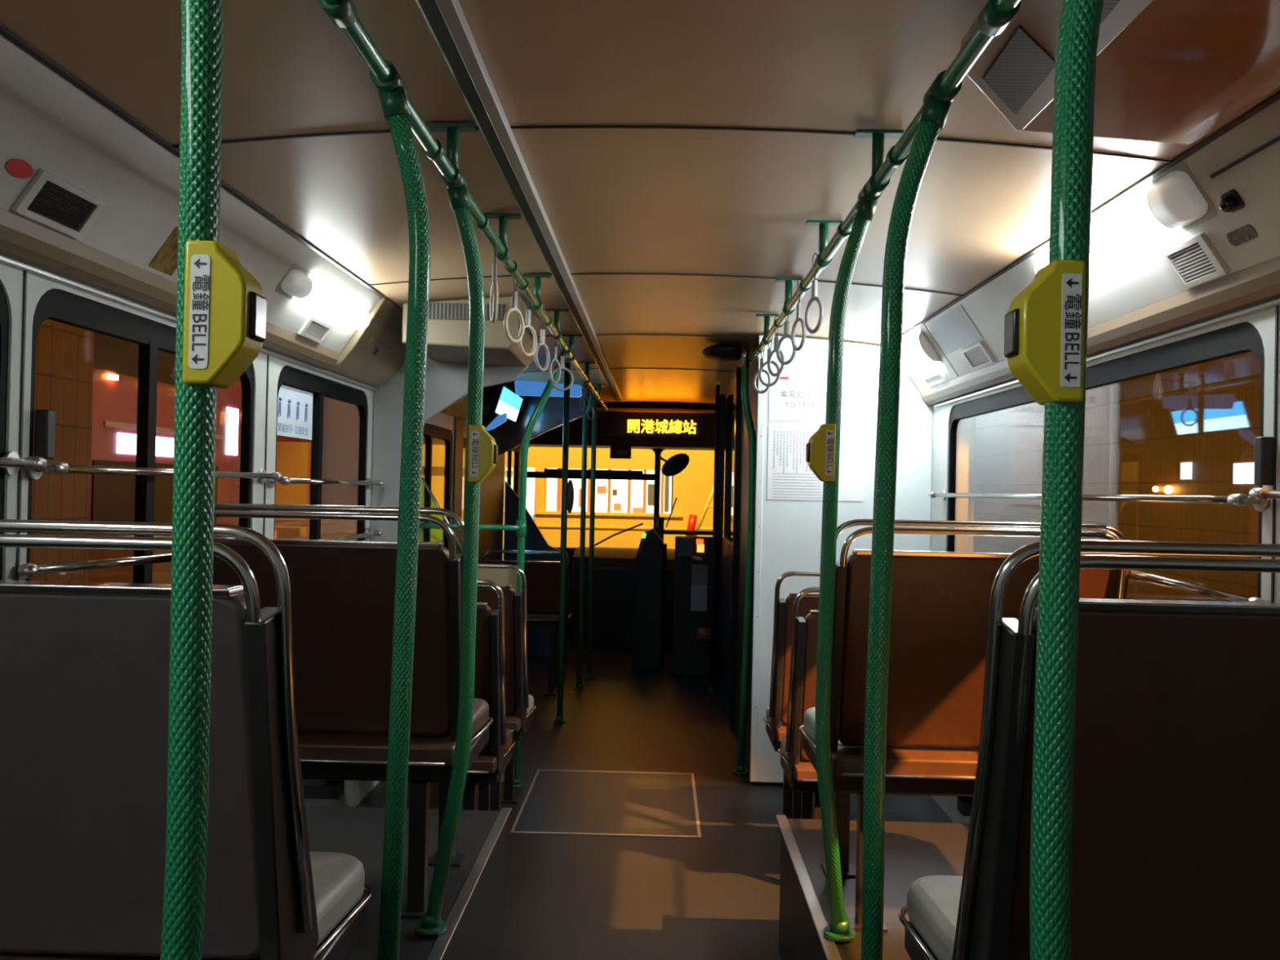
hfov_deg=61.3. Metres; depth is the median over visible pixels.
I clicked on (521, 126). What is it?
trim
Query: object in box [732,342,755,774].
pole
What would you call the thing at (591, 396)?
strap
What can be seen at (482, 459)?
box
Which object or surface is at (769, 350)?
strap
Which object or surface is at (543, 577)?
seat
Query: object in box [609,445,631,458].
box
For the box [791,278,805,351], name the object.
strap
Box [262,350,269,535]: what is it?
trim
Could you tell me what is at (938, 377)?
air vent
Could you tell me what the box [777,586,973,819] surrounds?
seat
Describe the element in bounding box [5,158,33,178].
round sticker
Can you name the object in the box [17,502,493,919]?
seat
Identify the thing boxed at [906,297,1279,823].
wall
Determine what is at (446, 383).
wall panel
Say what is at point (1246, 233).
sticker
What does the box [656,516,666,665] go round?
post
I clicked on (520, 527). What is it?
tube
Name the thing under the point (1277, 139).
slot
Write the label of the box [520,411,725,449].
destination display
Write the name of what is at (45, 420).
latch
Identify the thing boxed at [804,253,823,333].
strap
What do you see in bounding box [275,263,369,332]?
lamp
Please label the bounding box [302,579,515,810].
seat
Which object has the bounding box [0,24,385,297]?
trim
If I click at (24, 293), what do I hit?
trim
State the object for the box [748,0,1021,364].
handrail
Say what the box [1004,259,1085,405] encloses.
box
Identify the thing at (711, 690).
stanchion
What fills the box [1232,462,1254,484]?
wall sign
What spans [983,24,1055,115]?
ceiling vent
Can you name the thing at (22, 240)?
trim
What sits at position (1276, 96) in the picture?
trim
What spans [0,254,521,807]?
wall
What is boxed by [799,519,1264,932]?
seat
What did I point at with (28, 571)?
socket
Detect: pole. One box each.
[160,0,223,959]
[369,60,431,959]
[414,168,484,936]
[514,344,571,787]
[553,362,570,723]
[573,382,588,690]
[583,386,597,679]
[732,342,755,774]
[815,181,883,942]
[861,70,962,959]
[1029,0,1104,959]
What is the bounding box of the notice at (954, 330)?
[928,304,982,354]
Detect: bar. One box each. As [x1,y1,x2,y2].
[0,451,47,475]
[25,456,283,483]
[266,476,383,488]
[323,527,382,540]
[928,489,1269,511]
[1248,484,1279,505]
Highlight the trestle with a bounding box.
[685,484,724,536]
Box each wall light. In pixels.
[1152,486,1159,492]
[1164,485,1173,493]
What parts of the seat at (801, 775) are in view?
moulding, seat, hand rail, leg, backrest, trim, trim, leg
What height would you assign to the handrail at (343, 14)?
0.118 m
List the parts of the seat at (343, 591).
trim, backrest, hand rail, hand rail, trim, seat, leg, leg, moulding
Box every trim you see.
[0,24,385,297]
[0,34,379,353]
[0,208,339,369]
[0,255,377,391]
[15,263,27,580]
[172,125,1170,163]
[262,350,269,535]
[368,272,962,296]
[415,0,622,401]
[426,807,511,959]
[440,382,515,427]
[452,417,463,553]
[477,431,505,563]
[524,368,735,372]
[537,333,758,339]
[775,814,841,959]
[902,90,1279,337]
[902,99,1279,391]
[920,255,1279,405]
[923,324,958,376]
[934,298,1279,407]
[1271,298,1278,602]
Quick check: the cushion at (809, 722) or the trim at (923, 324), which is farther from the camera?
the trim at (923, 324)
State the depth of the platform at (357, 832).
2.73 m
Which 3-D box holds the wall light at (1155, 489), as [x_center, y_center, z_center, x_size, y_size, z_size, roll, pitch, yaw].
[4.184,0.074,8.764,0.048,0.048,0.048,1,-1,1]
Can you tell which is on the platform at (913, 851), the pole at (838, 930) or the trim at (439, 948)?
the pole at (838, 930)
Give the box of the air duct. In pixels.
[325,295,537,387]
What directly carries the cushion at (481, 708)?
on the seat at (343, 591)
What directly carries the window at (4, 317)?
in the wall at (11, 278)
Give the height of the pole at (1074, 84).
1.539 m
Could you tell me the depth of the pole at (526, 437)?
4.70 m
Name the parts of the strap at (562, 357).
cord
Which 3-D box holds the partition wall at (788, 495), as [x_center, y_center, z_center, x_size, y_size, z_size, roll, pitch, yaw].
[0.904,0.367,5.322,0.774,2.001,1.098,1,-1,1]
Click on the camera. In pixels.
(1231, 201)
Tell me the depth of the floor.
3.96 m
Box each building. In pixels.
[88,332,324,536]
[322,396,975,559]
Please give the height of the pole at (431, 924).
1.540 m
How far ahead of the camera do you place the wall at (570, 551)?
9.30 m
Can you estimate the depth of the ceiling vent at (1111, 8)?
1.38 m
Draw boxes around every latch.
[33,409,55,459]
[1253,436,1274,485]
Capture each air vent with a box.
[11,168,107,239]
[297,315,333,343]
[922,369,947,387]
[960,341,995,370]
[1159,231,1230,290]
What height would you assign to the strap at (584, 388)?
0.220 m
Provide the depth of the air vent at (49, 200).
1.97 m
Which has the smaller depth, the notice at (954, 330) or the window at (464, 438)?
the notice at (954, 330)
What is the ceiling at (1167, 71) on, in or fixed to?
attached to the ceiling at (613, 200)
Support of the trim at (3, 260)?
attached to the wall at (11, 278)
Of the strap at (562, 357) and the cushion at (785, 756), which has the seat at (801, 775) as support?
the cushion at (785, 756)
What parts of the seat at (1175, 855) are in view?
seat, moulding, backrest, hand rail, trim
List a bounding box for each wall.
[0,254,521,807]
[528,406,715,639]
[713,367,742,729]
[735,334,932,786]
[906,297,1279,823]
[973,351,1261,601]
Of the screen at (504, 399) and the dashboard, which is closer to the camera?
the screen at (504, 399)
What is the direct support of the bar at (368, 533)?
attached to the wall at (11, 278)
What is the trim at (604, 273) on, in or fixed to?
attached to the ceiling at (613, 200)
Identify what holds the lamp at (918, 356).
attached to the wall at (1264, 321)
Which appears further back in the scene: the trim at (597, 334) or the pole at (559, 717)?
the pole at (559, 717)
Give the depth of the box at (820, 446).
2.17 m
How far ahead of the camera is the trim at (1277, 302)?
2.55 m
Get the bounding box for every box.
[182,240,266,388]
[467,424,497,482]
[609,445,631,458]
[632,528,662,671]
[805,423,835,481]
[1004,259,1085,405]
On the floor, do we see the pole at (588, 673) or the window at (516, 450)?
the pole at (588, 673)
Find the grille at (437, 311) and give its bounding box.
[428,302,503,320]
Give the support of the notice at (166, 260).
attached to the wall at (11, 278)
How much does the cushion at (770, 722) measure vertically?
0.060 m
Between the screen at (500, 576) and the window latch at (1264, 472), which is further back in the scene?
the screen at (500, 576)
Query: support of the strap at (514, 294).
hanging from the handrail at (343, 14)
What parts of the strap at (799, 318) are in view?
cord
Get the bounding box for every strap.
[489,246,497,322]
[503,275,524,342]
[517,286,537,356]
[533,309,550,371]
[548,336,560,383]
[550,338,573,391]
[578,374,591,414]
[586,389,595,420]
[752,341,770,393]
[758,329,780,386]
[767,315,784,376]
[776,302,795,364]
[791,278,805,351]
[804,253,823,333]
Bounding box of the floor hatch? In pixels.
[510,768,701,838]
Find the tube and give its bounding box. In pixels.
[418,519,526,536]
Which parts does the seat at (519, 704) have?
trim, backrest, leg, hand rail, leg, moulding, seat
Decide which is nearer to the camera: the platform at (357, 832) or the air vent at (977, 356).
the platform at (357, 832)
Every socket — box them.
[17,563,39,578]
[1247,596,1264,602]
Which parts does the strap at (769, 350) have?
cord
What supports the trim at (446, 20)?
attached to the ceiling at (613, 200)
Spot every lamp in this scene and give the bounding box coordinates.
[106,373,118,380]
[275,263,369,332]
[901,328,942,377]
[1032,161,1216,278]
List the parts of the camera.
knob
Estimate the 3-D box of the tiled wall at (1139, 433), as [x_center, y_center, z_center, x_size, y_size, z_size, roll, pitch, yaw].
[4.276,-0.046,3.922,0.300,3.655,24.000,1,-1,1]
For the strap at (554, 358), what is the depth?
4.20 m
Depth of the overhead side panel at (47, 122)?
2.11 m
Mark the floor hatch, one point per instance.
(556, 802)
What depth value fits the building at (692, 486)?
14.03 m
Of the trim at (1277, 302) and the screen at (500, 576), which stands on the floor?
the screen at (500, 576)
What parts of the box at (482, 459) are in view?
label plate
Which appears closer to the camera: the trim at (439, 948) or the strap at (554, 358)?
the trim at (439, 948)
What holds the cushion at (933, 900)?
on the seat at (1175, 855)
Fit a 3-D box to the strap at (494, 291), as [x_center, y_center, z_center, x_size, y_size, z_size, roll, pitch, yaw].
[-0.360,-0.500,2.672,0.012,0.220,0.101,1,-1,-13]
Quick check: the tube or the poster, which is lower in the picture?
the tube
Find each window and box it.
[0,284,8,580]
[26,288,253,583]
[273,365,367,540]
[422,422,452,551]
[461,437,466,543]
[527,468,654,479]
[946,322,1264,598]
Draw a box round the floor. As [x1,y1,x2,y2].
[355,639,954,959]
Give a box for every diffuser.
[293,275,369,329]
[1034,183,1179,274]
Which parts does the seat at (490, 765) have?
leg, trim, trim, backrest, leg, seat, hand rail, moulding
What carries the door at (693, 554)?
in the wall at (730, 415)
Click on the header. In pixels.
(522, 388)
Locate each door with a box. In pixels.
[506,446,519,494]
[663,530,719,676]
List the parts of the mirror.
mirror arm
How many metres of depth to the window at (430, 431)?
5.79 m
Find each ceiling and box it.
[0,0,1279,408]
[960,0,1279,144]
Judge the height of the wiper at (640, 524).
0.249 m
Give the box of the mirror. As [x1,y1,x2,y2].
[657,453,689,476]
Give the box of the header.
[485,380,582,431]
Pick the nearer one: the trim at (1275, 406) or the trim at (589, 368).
the trim at (1275, 406)
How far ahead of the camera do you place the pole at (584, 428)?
6.99 m
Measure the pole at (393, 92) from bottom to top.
1.539 m
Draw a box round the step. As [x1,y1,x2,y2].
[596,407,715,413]
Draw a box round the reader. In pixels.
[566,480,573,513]
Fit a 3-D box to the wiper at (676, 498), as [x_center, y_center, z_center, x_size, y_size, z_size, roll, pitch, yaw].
[0.272,0.282,9.354,0.096,0.264,0.012,1,-1,1]
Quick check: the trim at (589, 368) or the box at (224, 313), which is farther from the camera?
the trim at (589, 368)
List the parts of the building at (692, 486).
doorway panel, doorway panel, doorway panel, sill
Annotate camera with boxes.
[1218,189,1244,212]
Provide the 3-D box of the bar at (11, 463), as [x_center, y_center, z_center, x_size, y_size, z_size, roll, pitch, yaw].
[-1.143,-0.037,1.324,0.062,0.044,1.369,1,-1,1]
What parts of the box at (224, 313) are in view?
label plate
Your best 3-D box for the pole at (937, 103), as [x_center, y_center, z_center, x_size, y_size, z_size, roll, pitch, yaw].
[0.393,0.167,1.621,0.129,1.538,0.089,1,-1,1]
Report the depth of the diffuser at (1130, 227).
2.39 m
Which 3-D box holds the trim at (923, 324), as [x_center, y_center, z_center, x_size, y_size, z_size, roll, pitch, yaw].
[1.159,-0.499,4.154,0.137,0.200,0.006,1,-1,1]
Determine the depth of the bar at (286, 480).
3.65 m
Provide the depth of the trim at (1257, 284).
2.49 m
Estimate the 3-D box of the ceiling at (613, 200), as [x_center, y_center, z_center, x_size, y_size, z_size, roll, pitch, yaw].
[0.096,-0.690,4.381,2.000,0.135,9.950,1,-1,1]
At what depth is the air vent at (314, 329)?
3.46 m
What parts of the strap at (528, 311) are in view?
cord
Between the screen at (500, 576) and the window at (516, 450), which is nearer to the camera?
the screen at (500, 576)
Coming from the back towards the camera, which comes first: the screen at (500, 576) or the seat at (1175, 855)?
the screen at (500, 576)
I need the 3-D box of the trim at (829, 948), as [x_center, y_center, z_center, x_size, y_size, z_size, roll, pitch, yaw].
[0.366,0.936,1.227,0.028,0.006,3.685,1,-1,1]
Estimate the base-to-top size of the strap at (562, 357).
0.220 m
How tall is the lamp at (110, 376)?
0.040 m
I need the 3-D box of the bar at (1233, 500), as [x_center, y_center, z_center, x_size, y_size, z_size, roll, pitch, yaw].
[1.230,0.052,3.347,0.062,0.044,2.444,1,-1,1]
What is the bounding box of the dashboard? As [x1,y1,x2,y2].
[503,480,675,657]
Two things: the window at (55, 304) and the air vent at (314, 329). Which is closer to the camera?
the window at (55, 304)
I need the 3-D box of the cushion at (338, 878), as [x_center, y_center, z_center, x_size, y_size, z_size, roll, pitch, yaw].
[-0.693,0.574,1.443,0.585,0.060,0.350,1,-1,1]
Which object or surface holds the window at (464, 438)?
in the wall at (11, 278)
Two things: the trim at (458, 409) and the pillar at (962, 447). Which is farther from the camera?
the pillar at (962, 447)
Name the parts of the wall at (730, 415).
post, panel, glass, post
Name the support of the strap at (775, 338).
hanging from the handrail at (996, 15)
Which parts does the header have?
arm, arm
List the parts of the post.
post, post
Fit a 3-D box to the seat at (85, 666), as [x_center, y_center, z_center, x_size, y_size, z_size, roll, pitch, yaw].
[-0.777,0.479,1.376,0.790,0.874,0.510,1,-1,1]
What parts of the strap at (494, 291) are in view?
cord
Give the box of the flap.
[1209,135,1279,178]
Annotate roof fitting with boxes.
[702,343,741,361]
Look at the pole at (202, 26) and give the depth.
0.88 m
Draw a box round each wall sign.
[1180,462,1192,479]
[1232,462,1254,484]
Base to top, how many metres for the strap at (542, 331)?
0.220 m
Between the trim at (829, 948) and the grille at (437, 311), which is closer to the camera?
the trim at (829, 948)
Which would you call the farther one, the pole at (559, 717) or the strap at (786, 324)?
the pole at (559, 717)
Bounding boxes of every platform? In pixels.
[305,805,506,959]
[778,818,969,959]
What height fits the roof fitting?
0.072 m
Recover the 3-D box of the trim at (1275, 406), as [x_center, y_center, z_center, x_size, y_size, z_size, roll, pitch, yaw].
[1.236,0.095,2.107,0.003,0.900,0.006,1,-1,1]
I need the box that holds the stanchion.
[706,385,719,693]
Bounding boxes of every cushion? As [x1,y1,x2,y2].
[256,851,364,957]
[297,697,488,737]
[486,728,512,752]
[511,694,533,715]
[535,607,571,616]
[765,706,786,725]
[781,735,804,760]
[803,706,973,749]
[906,875,962,959]
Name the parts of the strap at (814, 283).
cord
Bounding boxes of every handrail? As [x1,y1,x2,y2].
[316,0,608,411]
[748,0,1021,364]
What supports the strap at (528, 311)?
hanging from the handrail at (343, 14)
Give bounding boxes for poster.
[276,384,312,439]
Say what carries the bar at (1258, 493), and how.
attached to the wall at (1264, 321)
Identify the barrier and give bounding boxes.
[88,519,356,583]
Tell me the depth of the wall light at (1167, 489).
8.52 m
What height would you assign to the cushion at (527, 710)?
0.060 m
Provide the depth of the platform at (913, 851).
2.72 m
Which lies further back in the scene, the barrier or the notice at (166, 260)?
the barrier
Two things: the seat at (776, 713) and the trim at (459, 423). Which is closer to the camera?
the seat at (776, 713)
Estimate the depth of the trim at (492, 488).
7.71 m
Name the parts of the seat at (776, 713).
seat, moulding, leg, hand rail, leg, backrest, trim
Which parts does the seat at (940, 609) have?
moulding, leg, leg, seat, trim, hand rail, hand rail, backrest, trim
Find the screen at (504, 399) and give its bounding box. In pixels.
[487,383,523,423]
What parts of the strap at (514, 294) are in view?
cord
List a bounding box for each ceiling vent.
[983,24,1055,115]
[1100,0,1120,24]
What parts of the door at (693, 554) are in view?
rail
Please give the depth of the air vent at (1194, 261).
2.26 m
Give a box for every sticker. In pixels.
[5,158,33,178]
[1226,224,1257,246]
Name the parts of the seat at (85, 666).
trim, backrest, hand rail, moulding, seat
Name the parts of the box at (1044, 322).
label plate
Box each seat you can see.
[0,519,372,959]
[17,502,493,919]
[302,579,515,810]
[476,563,536,826]
[480,549,573,696]
[763,571,820,818]
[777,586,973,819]
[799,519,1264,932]
[897,539,1279,959]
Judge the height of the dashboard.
1.347 m
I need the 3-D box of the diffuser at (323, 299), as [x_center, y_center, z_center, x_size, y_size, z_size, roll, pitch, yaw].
[-0.977,-0.560,3.479,0.057,0.070,0.650,1,-1,1]
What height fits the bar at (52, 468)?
0.044 m
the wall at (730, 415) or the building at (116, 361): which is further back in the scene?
the building at (116, 361)
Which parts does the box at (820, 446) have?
label plate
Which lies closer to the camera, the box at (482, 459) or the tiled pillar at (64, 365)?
the box at (482, 459)
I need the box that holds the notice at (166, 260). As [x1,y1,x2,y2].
[148,226,177,275]
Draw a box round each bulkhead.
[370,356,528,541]
[488,388,592,455]
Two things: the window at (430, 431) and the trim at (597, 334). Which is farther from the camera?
the window at (430, 431)
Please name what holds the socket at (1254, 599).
attached to the seat at (940, 609)
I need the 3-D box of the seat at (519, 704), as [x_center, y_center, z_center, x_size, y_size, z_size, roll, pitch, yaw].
[-0.776,0.816,4.295,0.698,1.014,0.606,1,-1,1]
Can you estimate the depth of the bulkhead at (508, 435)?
7.47 m
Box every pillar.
[30,319,94,582]
[955,417,969,551]
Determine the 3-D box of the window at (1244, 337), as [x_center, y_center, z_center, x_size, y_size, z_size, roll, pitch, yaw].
[1.278,0.120,3.335,0.029,0.873,2.369,1,-1,1]
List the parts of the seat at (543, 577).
backrest, trim, hand rail, trim, seat, leg, leg, moulding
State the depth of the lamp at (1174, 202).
2.28 m
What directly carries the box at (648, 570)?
on the floor
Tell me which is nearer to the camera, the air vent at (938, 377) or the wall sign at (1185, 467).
the air vent at (938, 377)
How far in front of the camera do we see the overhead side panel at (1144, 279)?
2.17 m
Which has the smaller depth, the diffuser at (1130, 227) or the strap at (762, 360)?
the diffuser at (1130, 227)
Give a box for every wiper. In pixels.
[594,522,643,546]
[665,497,676,527]
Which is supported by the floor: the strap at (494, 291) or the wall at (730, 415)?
the wall at (730, 415)
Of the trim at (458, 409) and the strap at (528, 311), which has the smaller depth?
the strap at (528, 311)
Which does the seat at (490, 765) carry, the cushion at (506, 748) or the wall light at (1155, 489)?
the cushion at (506, 748)
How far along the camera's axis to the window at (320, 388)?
3.81 m

